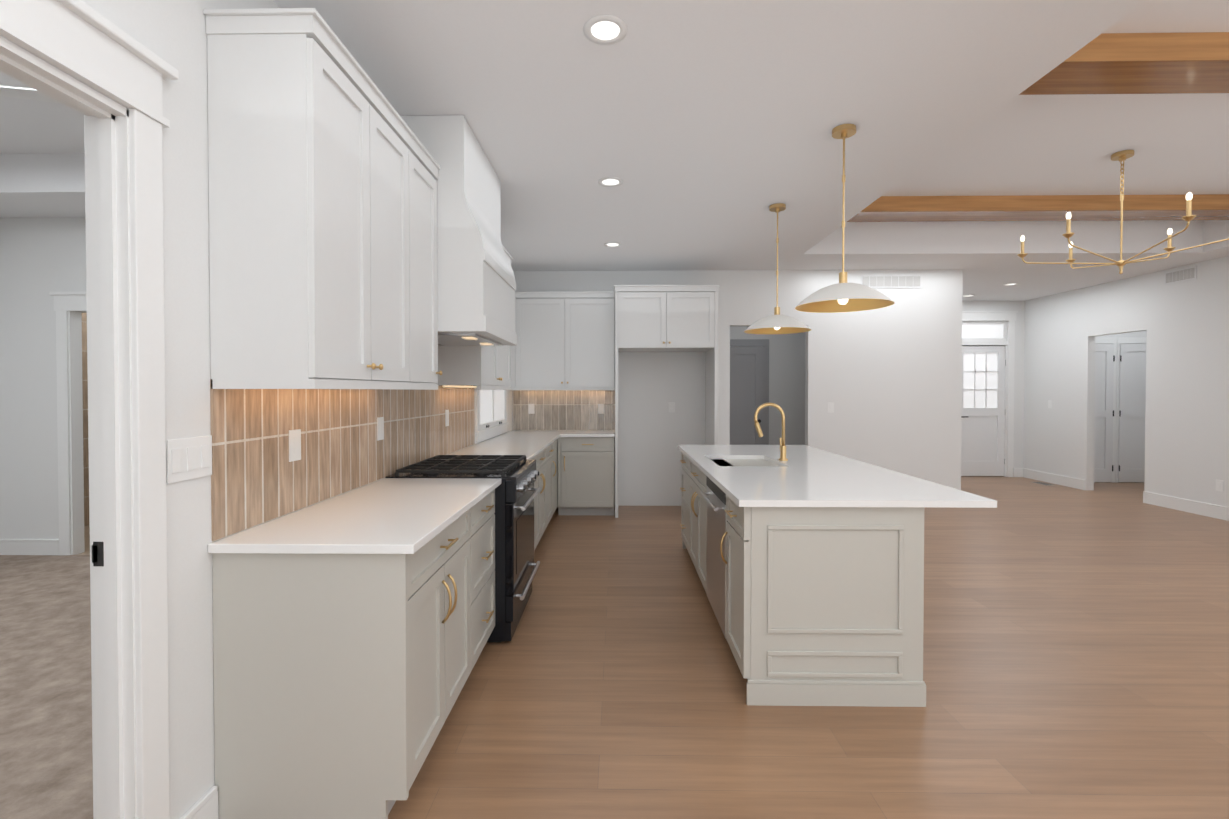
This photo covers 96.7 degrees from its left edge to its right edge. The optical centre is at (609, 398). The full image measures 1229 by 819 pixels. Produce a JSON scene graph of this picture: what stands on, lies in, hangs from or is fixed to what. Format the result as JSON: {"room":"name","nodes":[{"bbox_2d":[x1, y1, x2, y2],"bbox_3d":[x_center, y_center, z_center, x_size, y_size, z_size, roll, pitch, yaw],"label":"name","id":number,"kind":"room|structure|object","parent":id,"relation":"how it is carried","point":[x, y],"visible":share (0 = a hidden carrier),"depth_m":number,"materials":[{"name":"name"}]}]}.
{"room":"kitchen","nodes":[
{"label":"kitchen","id":0,"kind":"room"},
{"bbox_2d":[0,217,86,538],"bbox_3d":[-3.294,-0.241,4.608,3.970,3.140,0.100,0,1,1],"label":"wall","id":1,"kind":"structure","parent":0,"point":[41,258],"depth_m":4.56,"materials":[{"name":"paint"}]},
{"bbox_2d":[0,539,58,554],"bbox_3d":[-4.944,1.256,4.596,0.650,0.145,0.016,0,1,1],"label":"baseboard","id":2,"kind":"structure","parent":1,"relation":"attached to","point":[7,546],"depth_m":4.59,"materials":[{"name":"white wood"}]},
{"bbox_2d":[49,292,86,554],"bbox_3d":[-4.289,0.221,4.612,0.720,2.215,0.135,0,1,1],"label":"door frame","id":3,"kind":"structure","parent":1,"relation":"attached to","point":[70,424],"depth_m":4.58,"materials":[{"name":"white wood"}]},
{"bbox_2d":[81,313,88,525],"bbox_3d":[-5.435,-0.104,5.533,0.100,2.840,1.680,0,1,1],"label":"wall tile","id":4,"kind":"structure","parent":1,"relation":"attached to","point":[85,418],"depth_m":5.60,"materials":[{"name":"paint"}]},
{"bbox_2d":[0,525,92,818],"bbox_3d":[-3.449,1.390,3.333,4.340,0.112,7.300,0,1,1],"label":"floor","id":5,"kind":"structure","parent":0,"point":[46,762],"depth_m":2.54,"materials":[{"name":"carpet"}]},
{"bbox_2d":[0,0,511,818],"bbox_3d":[-1.298,-0.056,2.029,0.100,2.840,9.400,0,1,1],"label":"wall","id":6,"kind":"structure","parent":0,"point":[172,32],"depth_m":1.62,"materials":[{"name":"paint"}]},
{"bbox_2d":[0,0,178,818],"bbox_3d":[-1.315,0.230,0.993,0.180,2.297,1.136,0,1,1],"label":"door frame","id":7,"kind":"structure","parent":6,"relation":"attached to","point":[83,42],"depth_m":1.44,"materials":[{"name":"white wood"}]},
{"bbox_2d":[166,435,211,483],"bbox_3d":[-1.250,0.180,1.632,0.008,0.125,0.168,0,1,1],"label":"switch plate","id":8,"kind":"object","parent":6,"relation":"attached to","point":[189,458],"visible":1,"depth_m":1.62,"materials":[{"name":"white plastic"}]},
{"bbox_2d":[203,8,441,389],"bbox_3d":[-1.061,-0.622,2.282,0.363,1.170,1.192,0,1,1],"label":"upper cabinet","id":9,"kind":"object","parent":6,"relation":"attached to","point":[323,166],"visible":1,"depth_m":1.71,"materials":[{"name":"white wood"}]},
{"bbox_2d":[210,379,474,541],"bbox_3d":[-1.225,0.036,3.283,0.008,0.788,3.134,0,1,1],"label":"backsplash","id":10,"kind":"structure","parent":6,"relation":"attached to","point":[258,477],"depth_m":2.28,"materials":[{"name":"beige tile"}]},
{"bbox_2d":[289,429,300,461],"bbox_3d":[-1.234,0.184,2.147,0.007,0.122,0.075,0,1,1],"label":"outlet","id":11,"kind":"object","parent":10,"relation":"attached to","point":[294,445],"visible":1,"depth_m":2.14,"materials":[{"name":"white plastic"}]},
{"bbox_2d":[377,417,383,440],"bbox_3d":[-1.222,0.162,2.921,0.007,0.122,0.075,0,1,1],"label":"outlet","id":12,"kind":"object","parent":10,"relation":"attached to","point":[380,428],"visible":1,"depth_m":2.92,"materials":[{"name":"white plastic"}]},
{"bbox_2d":[445,410,448,425],"bbox_3d":[-1.205,0.146,4.061,0.007,0.122,0.075,0,1,1],"label":"outlet","id":13,"kind":"object","parent":10,"relation":"attached to","point":[446,417],"visible":0.98,"depth_m":4.05,"materials":[{"name":"white plastic"}]},
{"bbox_2d":[401,115,516,345],"bbox_3d":[-0.935,-0.917,3.323,0.582,1.147,0.896,0,1,1],"label":"range hood","id":14,"kind":"object","parent":6,"relation":"attached to","point":[476,290],"visible":0.58,"depth_m":2.88,"materials":[{"name":"white wood"}]},
{"bbox_2d":[435,245,512,389],"bbox_3d":[-1.030,-0.650,4.317,0.363,1.170,1.076,0,1,1],"label":"upper cabinet","id":15,"kind":"object","parent":6,"relation":"attached to","point":[482,367],"visible":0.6,"depth_m":3.79,"materials":[{"name":"white wood"}]},
{"bbox_2d":[475,390,508,441],"bbox_3d":[-1.178,-0.245,5.575,0.030,1.260,1.360,0,1,1],"label":"kitchen window","id":16,"kind":"structure","parent":6,"relation":"in","point":[491,413],"depth_m":5.46,"materials":[{"name":"white glass"}]},
{"bbox_2d":[0,0,1228,300],"bbox_3d":[1.428,-1.715,3.064,13.900,0.450,11.800,0,1,1],"label":"ceiling","id":17,"kind":"structure","parent":0,"point":[701,130],"depth_m":3.29,"materials":[{"name":"paint"}]},
{"bbox_2d":[0,86,62,103],"bbox_3d":[-3.059,-1.526,2.408,1.200,0.469,1.200,0,1,1],"label":"bedroom ceiling fan","id":18,"kind":"object","parent":17,"relation":"hanging from","point":[22,93],"visible":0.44,"depth_m":2.58,"materials":[{"name":"white"}]},
{"bbox_2d":[583,15,626,44],"bbox_3d":[-0.015,-1.475,2.190,0.176,0.005,0.176,0,1,1],"label":"recessed light","id":19,"kind":"object","parent":17,"relation":"in","point":[605,29],"visible":1,"depth_m":2.18,"materials":[{"name":"white plastic"}]},
{"bbox_2d":[598,177,622,186],"bbox_3d":[0.009,-1.497,3.780,0.176,0.005,0.176,0,1,1],"label":"recessed light","id":20,"kind":"object","parent":17,"relation":"in","point":[610,181],"visible":1,"depth_m":3.77,"materials":[{"name":"white plastic"}]},
{"bbox_2d":[604,242,621,246],"bbox_3d":[0.034,-1.519,5.399,0.176,0.005,0.176,0,1,1],"label":"recessed light","id":21,"kind":"object","parent":17,"relation":"in","point":[612,244],"visible":0.94,"depth_m":5.39,"materials":[{"name":"white plastic"}]},
{"bbox_2d":[744,203,810,333],"bbox_3d":[1.317,-1.018,4.281,0.506,0.977,0.506,0,1,1],"label":"pendant light","id":22,"kind":"object","parent":17,"relation":"hanging from","point":[776,323],"visible":1,"depth_m":4.25,"materials":[{"name":"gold metal"}]},
{"bbox_2d":[795,124,893,312],"bbox_3d":[1.298,-1.000,3.026,0.506,0.977,0.506,0,1,1],"label":"pendant light","id":23,"kind":"object","parent":17,"relation":"hanging from","point":[842,295],"visible":1,"depth_m":3.02,"materials":[{"name":"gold metal"}]},
{"bbox_2d":[1003,283,1018,285],"bbox_3d":[5.446,-1.547,7.406,0.176,0.005,0.176,0,1,1],"label":"recessed light","id":24,"kind":"object","parent":17,"relation":"in","point":[1008,284],"visible":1,"depth_m":7.41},
{"bbox_2d":[847,194,1228,221],"bbox_3d":[4.126,-1.797,5.172,4.166,0.143,0.302,0,1,1],"label":"beam","id":25,"kind":"structure","parent":17,"relation":"attached to","point":[1024,208],"depth_m":5.04,"materials":[{"name":"brown wood"}]},
{"bbox_2d":[1017,150,1228,273],"bbox_3d":[3.885,-1.399,4.141,1.194,0.911,1.250,0,1,1],"label":"chandelier","id":26,"kind":"object","parent":17,"relation":"hanging from","point":[1121,156],"visible":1,"depth_m":4.13,"materials":[{"name":"gold metal"}]},
{"bbox_2d":[1019,32,1228,94],"bbox_3d":[4.091,-1.765,2.873,4.166,0.143,0.302,0,1,1],"label":"beam","id":27,"kind":"structure","parent":17,"relation":"attached to","point":[1144,63],"depth_m":2.79,"materials":[{"name":"brown wood"}]},
{"bbox_2d":[512,270,962,505],"bbox_3d":[1.473,-0.119,6.637,5.500,2.840,0.100,0,1,1],"label":"wall","id":28,"kind":"structure","parent":0,"point":[887,381],"depth_m":6.57,"materials":[{"name":"paint"}]},
{"bbox_2d":[510,291,614,389],"bbox_3d":[-0.557,-0.659,6.427,1.243,1.130,0.363,0,1,1],"label":"upper cabinet","id":29,"kind":"object","parent":28,"relation":"attached to","point":[565,340],"visible":0.88,"depth_m":6.29,"materials":[{"name":"white wood"}]},
{"bbox_2d":[513,390,614,429],"bbox_3d":[-0.548,0.128,6.617,1.240,0.511,0.008,0,1,1],"label":"backsplash","id":30,"kind":"structure","parent":28,"relation":"attached to","point":[566,409],"depth_m":6.61,"materials":[{"name":"beige tile"}]},
{"bbox_2d":[528,404,534,413],"bbox_3d":[-0.943,0.126,6.615,0.075,0.122,0.007,0,1,1],"label":"electrical outlet","id":31,"kind":"object","parent":30,"relation":"attached to","point":[531,408],"visible":1,"depth_m":6.61,"materials":[{"name":"white plastic"}]},
{"bbox_2d":[598,404,603,413],"bbox_3d":[-0.098,0.126,6.602,0.075,0.122,0.007,0,1,1],"label":"electrical outlet","id":32,"kind":"object","parent":30,"relation":"attached to","point":[600,408],"visible":1,"depth_m":6.60,"materials":[{"name":"white plastic"}]},
{"bbox_2d":[827,403,833,412],"bbox_3d":[2.662,0.112,6.566,0.075,0.122,0.008,0,1,1],"label":"light switch","id":33,"kind":"object","parent":28,"relation":"attached to","point":[830,408],"visible":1,"depth_m":6.57,"materials":[{"name":"white plastic"}]},
{"bbox_2d":[861,275,921,287],"bbox_3d":[3.372,-1.398,6.534,0.720,0.160,0.009,0,1,1],"label":"air vent","id":34,"kind":"object","parent":28,"relation":"in","point":[892,281],"visible":0.9,"depth_m":6.53,"materials":[{"name":"white metal"}]},
{"bbox_2d":[730,326,805,444],"bbox_3d":[2.056,-0.140,8.128,2.200,2.840,0.100,0,1,1],"label":"wall","id":35,"kind":"structure","parent":0,"point":[787,373],"depth_m":8.05,"materials":[{"name":"paint"}]},
{"bbox_2d":[730,339,768,444],"bbox_3d":[1.869,0.207,8.022,0.970,2.150,0.122,0,1,1],"label":"pantry door","id":36,"kind":"structure","parent":35,"relation":"in","point":[749,381],"depth_m":8.05,"materials":[{"name":"white wood"}]},
{"bbox_2d":[388,476,1228,818],"bbox_3d":[3.634,1.399,3.123,9.930,0.100,12.100,0,1,1],"label":"floor","id":37,"kind":"structure","parent":0,"point":[1076,654],"depth_m":2.50,"materials":[{"name":"brown wood"}]},
{"bbox_2d":[212,504,475,818],"bbox_3d":[-0.940,0.921,2.105,0.612,0.884,0.764,0,1,1],"label":"base cabinet","id":38,"kind":"object","parent":37,"relation":"on","point":[340,680],"depth_m":1.72,"materials":[{"name":"white wood"}]},
{"bbox_2d":[208,478,500,553],"bbox_3d":[-0.919,0.460,2.339,0.645,0.030,1.284,0,1,1],"label":"countertop","id":39,"kind":"structure","parent":38,"relation":"on","point":[398,516],"depth_m":2.00,"materials":[{"name":"white stone"}]},
{"bbox_2d":[385,455,540,642],"bbox_3d":[-0.843,0.868,3.365,0.764,0.955,0.754,0,1,1],"label":"gas range","id":40,"kind":"object","parent":37,"relation":"on","point":[516,567],"visible":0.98,"depth_m":3.07,"materials":[{"name":"black metal"}]},
{"bbox_2d":[476,489,494,660],"bbox_3d":[-0.931,0.912,2.706,0.610,0.884,0.559,0,1,1],"label":"base cabinet","id":41,"kind":"object","parent":37,"relation":"on","point":[485,508],"depth_m":2.76,"materials":[{"name":"grey wood"}]},
{"bbox_2d":[532,456,535,549],"bbox_3d":[-0.910,0.894,4.079,0.610,0.884,0.660,0,1,1],"label":"base cabinet","id":42,"kind":"object","parent":37,"relation":"on","point":[534,458],"depth_m":4.38,"materials":[{"name":"grey wood"}]},
{"bbox_2d":[448,430,564,459],"bbox_3d":[-0.873,0.421,5.184,0.648,0.030,2.888,0,1,1],"label":"countertop","id":43,"kind":"structure","parent":42,"relation":"on","point":[530,444],"depth_m":4.85,"materials":[{"name":"white stone"}]},
{"bbox_2d":[536,447,547,545],"bbox_3d":[-0.900,0.884,4.758,0.610,0.884,0.822,0,1,1],"label":"base cabinet","id":44,"kind":"object","parent":37,"relation":"on","point":[546,499],"depth_m":4.85,"materials":[{"name":"grey wood"}]},
{"bbox_2d":[548,441,555,522],"bbox_3d":[-0.891,0.876,5.346,0.610,0.884,0.601,0,1,1],"label":"base cabinet","id":45,"kind":"object","parent":37,"relation":"on","point":[551,448],"depth_m":5.58,"materials":[{"name":"grey wood"}]},
{"bbox_2d":[556,439,557,507],"bbox_3d":[-0.879,0.866,6.109,0.610,0.884,1.047,0,1,1],"label":"base cabinet","id":46,"kind":"object","parent":37,"relation":"on","point":[557,439],"depth_m":5.96,"materials":[{"name":"grey wood"}]},
{"bbox_2d":[558,437,614,514],"bbox_3d":[-0.252,0.863,6.300,0.628,0.885,0.650,0,1,1],"label":"base cabinet","id":47,"kind":"object","parent":37,"relation":"on","point":[586,475],"visible":0.96,"depth_m":6.02,"materials":[{"name":"grey wood"}]},
{"bbox_2d":[561,430,614,436],"bbox_3d":[-0.228,0.405,6.297,0.585,0.030,0.643,0,1,1],"label":"countertop","id":48,"kind":"structure","parent":47,"relation":"on","point":[567,433],"depth_m":6.10,"materials":[{"name":"white stone"}]},
{"bbox_2d":[614,285,719,517],"bbox_3d":[0.628,0.034,6.263,1.154,2.543,0.673,0,1,1],"label":"surround","id":49,"kind":"object","parent":37,"relation":"on","point":[666,318],"visible":0.96,"depth_m":5.96,"materials":[{"name":"white wood"}]},
{"bbox_2d":[678,403,996,706],"bbox_3d":[1.133,0.687,3.607,1.138,1.311,2.450,0,1,1],"label":"kitchen island","id":50,"kind":"object","parent":37,"relation":"on","point":[808,562],"visible":1,"depth_m":2.42,"materials":[{"name":"beige wood"}]},
{"bbox_2d":[1032,482,1051,484],"bbox_3d":[6.487,1.276,8.179,0.140,0.006,0.300,0,1,1],"label":"floor vent","id":51,"kind":"object","parent":37,"relation":"in","point":[1041,483],"visible":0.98,"depth_m":8.17,"materials":[{"name":"grey metal"}]},
{"bbox_2d":[962,301,1024,467],"bbox_3d":[5.473,-0.150,8.875,2.630,2.840,0.100,0,1,1],"label":"wall","id":52,"kind":"structure","parent":0,"point":[1019,306],"depth_m":8.80,"materials":[{"name":"paint"}]},
{"bbox_2d":[961,321,1007,476],"bbox_3d":[6.018,0.012,8.853,0.814,2.517,0.126,0,1,1],"label":"entry door","id":53,"kind":"structure","parent":52,"relation":"in","point":[984,413],"depth_m":8.86,"materials":[{"name":"white wood"}]},
{"bbox_2d":[962,311,1017,476],"bbox_3d":[6.017,-0.067,8.800,1.080,2.675,0.035,0,1,1],"label":"door frame","id":54,"kind":"structure","parent":52,"relation":"attached to","point":[1009,317],"depth_m":8.79,"materials":[{"name":"white wood"}]},
{"bbox_2d":[1095,331,1146,343],"bbox_3d":[7.560,-0.143,8.343,1.560,2.840,0.100,0,1,1],"label":"wall","id":55,"kind":"structure","parent":0,"point":[1138,334],"depth_m":8.27,"materials":[{"name":"paint"}]},
{"bbox_2d":[1094,337,1116,482],"bbox_3d":[7.239,0.179,8.238,0.880,2.200,0.122,0,1,1],"label":"hall door","id":56,"kind":"structure","parent":55,"relation":"in","point":[1105,412],"depth_m":8.27,"materials":[{"name":"white wood"}]},
{"bbox_2d":[1115,337,1145,482],"bbox_3d":[8.018,0.179,8.226,0.670,2.200,0.122,0,1,1],"label":"hall door","id":57,"kind":"structure","parent":55,"relation":"in","point":[1130,412],"depth_m":8.26,"materials":[{"name":"white wood"}]},
{"bbox_2d":[1023,256,1228,506],"bbox_3d":[6.648,-0.245,3.054,0.100,3.190,11.700,0,1,1],"label":"wall","id":58,"kind":"structure","parent":0,"point":[1185,325],"depth_m":6.68,"materials":[{"name":"paint"}]},
{"bbox_2d":[1048,400,1051,407],"bbox_3d":[6.674,0.088,8.269,0.008,0.122,0.075,0,1,1],"label":"light switch","id":59,"kind":"object","parent":58,"relation":"attached to","point":[1049,403],"visible":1,"depth_m":8.27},
{"bbox_2d":[1020,468,1085,489],"bbox_3d":[6.658,1.206,8.230,0.040,0.145,1.190,0,1,1],"label":"baseboard","id":60,"kind":"structure","parent":58,"relation":"attached to","point":[1067,481],"depth_m":8.17,"materials":[{"name":"white wood"}]},
{"bbox_2d":[1164,265,1196,284],"bbox_3d":[6.644,-1.428,6.359,0.009,0.155,0.360,0,1,1],"label":"air vent","id":61,"kind":"object","parent":58,"relation":"in","point":[1181,275],"visible":1,"depth_m":6.35,"materials":[{"name":"white metal"}]},
{"bbox_2d":[1143,491,1228,520],"bbox_3d":[6.574,1.292,2.011,0.016,0.145,9.570,0,1,1],"label":"baseboard","id":62,"kind":"structure","parent":58,"relation":"attached to","point":[1191,506],"depth_m":6.26,"materials":[{"name":"white wood"}]},
{"bbox_2d":[1216,480,1223,491],"bbox_3d":[6.638,0.950,5.941,0.008,0.122,0.075,0,1,1],"label":"outlet","id":63,"kind":"object","parent":58,"relation":"attached to","point":[1219,485],"visible":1,"depth_m":5.93,"materials":[{"name":"white plastic"}]}
]}

